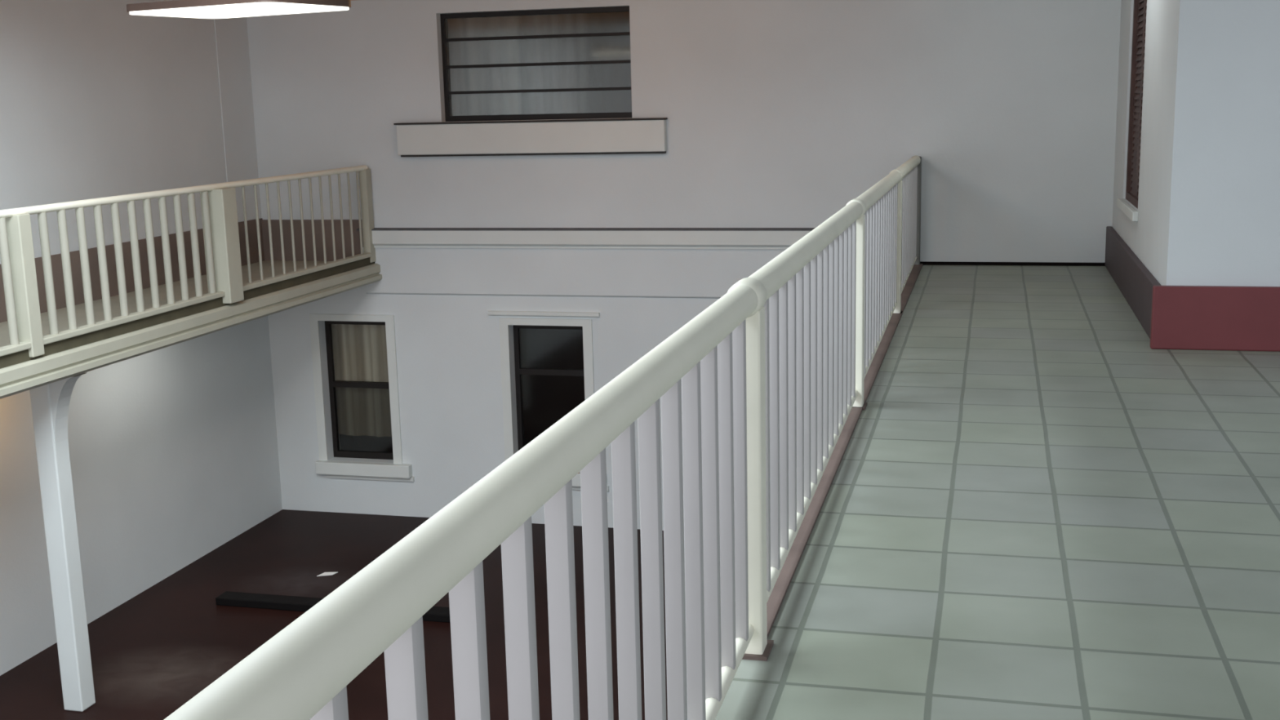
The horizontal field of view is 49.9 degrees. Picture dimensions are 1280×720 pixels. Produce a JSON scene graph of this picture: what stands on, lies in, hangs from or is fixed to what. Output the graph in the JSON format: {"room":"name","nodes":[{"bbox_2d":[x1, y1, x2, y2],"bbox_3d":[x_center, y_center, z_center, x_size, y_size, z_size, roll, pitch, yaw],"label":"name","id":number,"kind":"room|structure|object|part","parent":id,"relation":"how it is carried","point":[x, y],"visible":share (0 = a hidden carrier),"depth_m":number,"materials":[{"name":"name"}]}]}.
{"room":"indoor atrium balcony","nodes":[
{"label":"indoor atrium balcony","id":0,"kind":"room"},
{"bbox_2d":[0,0,282,675],"bbox_3d":[-6.343,0.678,6.013,0.300,5.787,18.060,1,11,14],"label":"wall","id":1,"kind":"structure","parent":0,"point":[174,451],"depth_m":12.22,"materials":[{"name":"white paint"}]},
{"bbox_2d":[0,217,264,322],"bbox_3d":[-6.195,0.421,5.924,0.020,0.445,18.060,1,11,14],"label":"baseboard","id":2,"kind":"structure","parent":1,"relation":"attached to","point":[56,262],"depth_m":12.21,"materials":[{"name":"brown paint"}]},
{"bbox_2d":[213,17,261,222],"bbox_3d":[-4.082,-2.500,13.976,0.012,2.175,0.610,1,11,14],"label":"trim","id":3,"kind":"structure","parent":1,"relation":"attached to","point":[231,33],"depth_m":13.97,"materials":[{"name":"white paint"}]},
{"bbox_2d":[0,260,329,346],"bbox_3d":[-5.587,0.743,5.830,1.260,0.180,18.060,1,11,14],"label":"floor","id":4,"kind":"structure","parent":0,"point":[62,317],"depth_m":11.78,"materials":[{"name":"beige paint"}]},
{"bbox_2d":[0,164,376,357],"bbox_3d":[-4.008,-0.564,9.359,0.210,0.988,10.039,1,11,14],"label":"guard railing","id":5,"kind":"object","parent":4,"relation":"on","point":[218,201],"visible":0.94,"depth_m":10.45,"materials":[{"name":"beige paint"}]},
{"bbox_3d":[-4.354,0.120,8.012,0.085,0.043,2.370,1,11,14],"label":"rail","id":6,"kind":"part","parent":5,"relation":"part of","materials":[{"name":"beige paint"}]},
{"bbox_3d":[-4.074,-0.492,9.107,0.120,0.945,0.120,1,11,14],"label":"post","id":7,"kind":"part","parent":5,"relation":"part of","materials":[{"name":"beige paint"}]},
{"bbox_3d":[-3.751,-0.339,10.342,0.085,0.043,2.370,1,11,14],"label":"rail","id":8,"kind":"part","parent":5,"relation":"part of","materials":[{"name":"beige paint"}]},
{"bbox_3d":[-4.024,-1.016,9.254,0.054,0.060,10.000,1,11,14],"label":"handrail","id":9,"kind":"part","parent":5,"relation":"part of","materials":[{"name":"beige paint"}]},
{"bbox_3d":[-3.471,-0.951,11.437,0.210,0.945,0.210,1,11,14],"label":"post","id":10,"kind":"part","parent":5,"relation":"part of","materials":[{"name":"beige paint"}]},
{"bbox_3d":[-3.111,-0.826,12.814,0.085,0.043,2.670,1,11,14],"label":"rail","id":11,"kind":"part","parent":5,"relation":"part of","materials":[{"name":"beige paint"}]},
{"bbox_3d":[-2.787,-1.474,14.079,0.080,0.950,0.119,1,11,14],"label":"post","id":12,"kind":"part","parent":5,"relation":"part of","materials":[{"name":"beige paint"}]},
{"bbox_2d":[0,509,667,719],"bbox_3d":[-2.142,3.494,5.638,8.760,0.200,18.360,1,11,14],"label":"floor","id":13,"kind":"structure","parent":0,"point":[153,652],"depth_m":11.58,"materials":[{"name":"black wood"}]},
{"bbox_2d":[29,373,95,711],"bbox_3d":[-4.073,1.306,9.934,0.380,2.577,0.160,1,11,14],"label":"column","id":14,"kind":"structure","parent":13,"relation":"on","point":[50,402],"depth_m":9.90,"materials":[{"name":"beige paint"}]},
{"bbox_2d":[316,572,337,576],"bbox_3d":[-2.941,2.011,12.956,0.195,0.005,0.087,-3,11,-10],"label":"paper scrap","id":15,"kind":"object","parent":13,"relation":"on","point":[324,573],"visible":1,"depth_m":12.94,"materials":[{"name":"white paper"}]},
{"bbox_2d":[215,591,450,622],"bbox_3d":[-2.628,2.152,12.009,2.300,0.070,0.180,1,11,14],"label":"plank","id":16,"kind":"object","parent":13,"relation":"on","point":[437,614],"visible":0.44,"depth_m":12.10,"materials":[{"name":"black wood"}]},
{"bbox_2d":[246,0,1121,530],"bbox_3d":[0.179,-0.937,13.660,9.100,5.787,0.300,1,11,14],"label":"wall","id":17,"kind":"structure","parent":0,"point":[780,113],"depth_m":13.19,"materials":[{"name":"white paint"}]},
{"bbox_2d":[0,257,382,399],"bbox_3d":[-4.928,0.742,5.659,0.100,0.255,18.060,1,11,14],"label":"trim","id":18,"kind":"structure","parent":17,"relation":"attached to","point":[71,357],"depth_m":10.58,"materials":[{"name":"beige paint"}]},
{"bbox_2d":[261,219,363,261],"bbox_3d":[-3.398,-1.248,14.356,1.210,0.430,0.020,1,11,14],"label":"baseboard","id":19,"kind":"structure","parent":17,"relation":"attached to","point":[275,227],"depth_m":14.36,"materials":[{"name":"brown paint"}]},
{"bbox_2d":[309,313,414,481],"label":"window","id":20,"kind":"structure","parent":17,"relation":"in","point":[362,354],"depth_m":14.74,"materials":[{"name":"beige paint"}]},
{"bbox_3d":[-2.961,0.310,14.724,0.770,1.523,0.050,1,11,14],"label":"frame","id":21,"kind":"part","parent":20,"relation":"part of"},
{"bbox_2d":[331,324,391,436],"bbox_3d":[-2.940,0.183,14.796,0.770,1.303,0.060,1,11,14],"label":"curtain","id":22,"kind":"object","parent":20,"relation":"hanging from","point":[359,351],"depth_m":14.81,"materials":[{"name":"beige fabric"}]},
{"bbox_3d":[-2.947,1.163,14.678,1.080,0.135,0.090,1,11,14],"label":"sill","id":23,"kind":"part","parent":20,"relation":"part of","materials":[{"name":"beige paint"}]},
{"bbox_3d":[-2.885,1.249,14.710,1.010,0.050,0.030,1,11,14],"label":"sill moulding","id":24,"kind":"part","parent":20,"relation":"part of","materials":[{"name":"beige paint"}]},
{"bbox_2d":[393,6,667,156],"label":"window","id":25,"kind":"structure","parent":17,"relation":"in","point":[537,66],"depth_m":13.59,"materials":[{"name":"grey glass"}]},
{"bbox_3d":[-1.092,-2.184,13.533,2.760,0.300,0.100,1,11,14],"label":"sill","id":26,"kind":"part","parent":25,"relation":"part of","materials":[{"name":"beige paint"}]},
{"bbox_3d":[-1.012,-2.901,13.555,1.970,1.055,0.050,1,11,14],"label":"frame","id":27,"kind":"part","parent":25,"relation":"part of","materials":[{"name":"black metal"}]},
{"bbox_2d":[447,11,631,115],"bbox_3d":[-0.988,-2.919,13.648,1.930,1.055,0.070,1,11,14],"label":"curtain","id":28,"kind":"object","parent":25,"relation":"hanging from","point":[596,48],"depth_m":13.64,"materials":[{"name":"white fabric"}]},
{"bbox_2d":[487,311,608,491],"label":"window","id":29,"kind":"structure","parent":17,"relation":"in","point":[553,357],"depth_m":15.16,"materials":[{"name":"beige paint"}]},
{"bbox_3d":[-0.976,-0.468,13.873,1.180,0.035,0.040,1,11,14],"label":"hood moulding","id":30,"kind":"part","parent":29,"relation":"part of","materials":[{"name":"beige paint"}]},
{"bbox_3d":[-0.897,0.364,14.200,0.790,1.515,0.050,1,11,14],"label":"frame","id":31,"kind":"part","parent":29,"relation":"part of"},
{"bbox_3d":[-0.883,1.213,14.154,1.100,0.135,0.090,1,11,14],"label":"sill","id":32,"kind":"part","parent":29,"relation":"part of","materials":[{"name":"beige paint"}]},
{"bbox_3d":[-0.821,1.300,14.186,1.030,0.050,0.030,1,11,14],"label":"sill moulding","id":33,"kind":"part","parent":29,"relation":"part of","materials":[{"name":"beige paint"}]},
{"bbox_2d":[362,247,786,298],"bbox_3d":[-0.180,-0.859,13.596,5.520,0.490,0.028,1,11,14],"label":"trim","id":34,"kind":"structure","parent":17,"relation":"attached to","point":[700,273],"depth_m":13.72,"materials":[{"name":"white paint"}]},
{"bbox_2d":[355,227,815,248],"bbox_3d":[-0.210,-1.192,13.507,5.550,0.200,0.088,1,11,14],"label":"trim","id":35,"kind":"structure","parent":17,"relation":"attached to","point":[385,237],"depth_m":13.55,"materials":[{"name":"beige paint"}]},
{"bbox_2d":[920,261,1105,266],"bbox_3d":[3.424,-0.885,12.667,1.720,0.030,0.012,1,11,14],"label":"trim","id":36,"kind":"structure","parent":17,"relation":"attached to","point":[925,263],"depth_m":12.65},
{"bbox_2d":[715,265,1279,719],"bbox_3d":[3.803,0.992,3.449,7.280,0.220,18.060,1,11,14],"label":"floor","id":37,"kind":"structure","parent":0,"point":[1033,508],"depth_m":5.09,"materials":[{"name":"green tile"}]},
{"bbox_2d":[164,155,921,719],"bbox_3d":[0.903,-0.150,6.287,0.138,1.096,13.659,1,11,14],"label":"guard railing","id":38,"kind":"object","parent":37,"relation":"on","point":[758,391],"visible":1,"depth_m":2.81,"materials":[{"name":"beige paint"}]},
{"bbox_3d":[-0.075,1.069,2.491,0.044,0.044,3.110,1,11,14],"label":"rail","id":39,"kind":"part","parent":38,"relation":"part of","materials":[{"name":"beige paint"}]},
{"bbox_3d":[0.309,0.354,3.933,0.090,1.016,0.090,1,11,14],"label":"post","id":40,"kind":"part","parent":38,"relation":"part of","materials":[{"name":"beige paint"}]},
{"bbox_3d":[0.317,0.846,4.033,0.130,0.012,0.130,1,11,14],"label":"foot plate","id":41,"kind":"part","parent":38,"relation":"part of","materials":[{"name":"wood"}]},
{"bbox_3d":[0.713,0.465,5.559,0.044,0.044,3.160,1,11,14],"label":"rail","id":42,"kind":"part","parent":38,"relation":"part of","materials":[{"name":"beige paint"}]},
{"bbox_3d":[1.097,-0.243,7.029,0.090,0.991,0.090,1,11,14],"label":"post","id":43,"kind":"part","parent":38,"relation":"part of","materials":[{"name":"beige paint"}]},
{"bbox_3d":[1.105,0.237,7.127,0.130,0.012,0.130,1,11,14],"label":"foot plate","id":44,"kind":"part","parent":38,"relation":"part of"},
{"bbox_3d":[1.482,-0.130,8.582,0.044,0.044,3.010,1,11,14],"label":"rail","id":45,"kind":"part","parent":38,"relation":"part of","materials":[{"name":"beige paint"}]},
{"bbox_3d":[1.849,-0.813,9.982,0.090,0.968,0.090,1,11,14],"label":"post","id":46,"kind":"part","parent":38,"relation":"part of","materials":[{"name":"beige paint"}]},
{"bbox_3d":[2.204,-0.689,11.418,0.044,0.044,2.770,1,11,14],"label":"rail","id":47,"kind":"part","parent":38,"relation":"part of","materials":[{"name":"beige paint"}]},
{"bbox_3d":[2.553,-1.377,12.748,0.090,1.006,0.099,1,11,14],"label":"post","id":48,"kind":"part","parent":38,"relation":"part of","materials":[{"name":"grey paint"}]},
{"bbox_2d":[766,263,923,637],"bbox_3d":[1.475,-0.034,8.497,0.075,0.012,9.220,1,11,14],"label":"trim","id":49,"kind":"structure","parent":37,"relation":"attached to","point":[774,603],"depth_m":5.80,"materials":[{"name":"wood"}]},
{"bbox_2d":[1111,0,1180,285],"bbox_3d":[3.862,-1.859,10.191,0.300,2.850,4.140,1,11,14],"label":"wall","id":50,"kind":"structure","parent":0,"point":[1148,237],"depth_m":9.43,"materials":[{"name":"white paint"}]},
{"bbox_2d":[1116,0,1146,221],"bbox_3d":[3.880,-2.105,10.648,0.180,1.940,1.370,1,11,14],"label":"window","id":51,"kind":"structure","parent":50,"relation":"in","point":[1140,6],"depth_m":11.01,"materials":[{"name":"beige paint"}]},
{"bbox_3d":[3.835,-1.188,10.840,0.040,0.070,1.370,1,11,14],"label":"sill","id":52,"kind":"part","parent":51,"relation":"part of","materials":[{"name":"beige paint"}]},
{"bbox_3d":[3.884,-2.139,10.640,0.070,1.870,1.250,1,11,14],"label":"frame","id":53,"kind":"part","parent":51,"relation":"part of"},
{"bbox_2d":[1129,0,1145,196],"bbox_3d":[3.954,-2.186,10.907,0.028,1.740,0.551,1,11,14],"label":"shutter","id":54,"kind":"object","parent":51,"relation":"attached to","point":[1139,5],"depth_m":11.05,"materials":[{"name":"brown wood"}]},
{"bbox_2d":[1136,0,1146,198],"bbox_3d":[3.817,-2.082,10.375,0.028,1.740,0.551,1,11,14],"label":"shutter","id":55,"kind":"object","parent":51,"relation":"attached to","point":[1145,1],"depth_m":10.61,"materials":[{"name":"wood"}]},
{"bbox_2d":[1104,226,1160,338],"bbox_3d":[3.721,-0.641,10.467,0.050,0.360,4.140,1,11,14],"label":"baseboard","id":56,"kind":"structure","parent":50,"relation":"attached to","point":[1134,280],"depth_m":10.10,"materials":[{"name":"paint"}]},
{"bbox_2d":[1166,0,1279,286],"bbox_3d":[5.889,-1.438,7.730,5.460,2.850,0.301,1,11,14],"label":"wall","id":57,"kind":"structure","parent":0,"point":[1224,221],"depth_m":8.22,"materials":[{"name":"white paint"}]},
{"bbox_2d":[1150,285,1279,351],"bbox_3d":[5.835,-0.198,7.800,5.540,0.390,0.060,1,11,14],"label":"baseboard","id":58,"kind":"structure","parent":57,"relation":"attached to","point":[1192,317],"depth_m":8.36,"materials":[{"name":"paint"}]},
{"bbox_3d":[-1.524,-3.232,10.673,7.160,0.380,5.960,1,11,14],"label":"ceiling","id":59,"kind":"structure","parent":0,"visible":0},
{"bbox_2d":[126,0,351,18],"bbox_3d":[-2.544,-2.417,8.689,1.250,0.430,0.800,5,12,28],"label":"pendant lamp","id":60,"kind":"object","parent":59,"relation":"hanging from","point":[202,9],"visible":1,"depth_m":8.53,"materials":[{"name":"white"}]}
]}

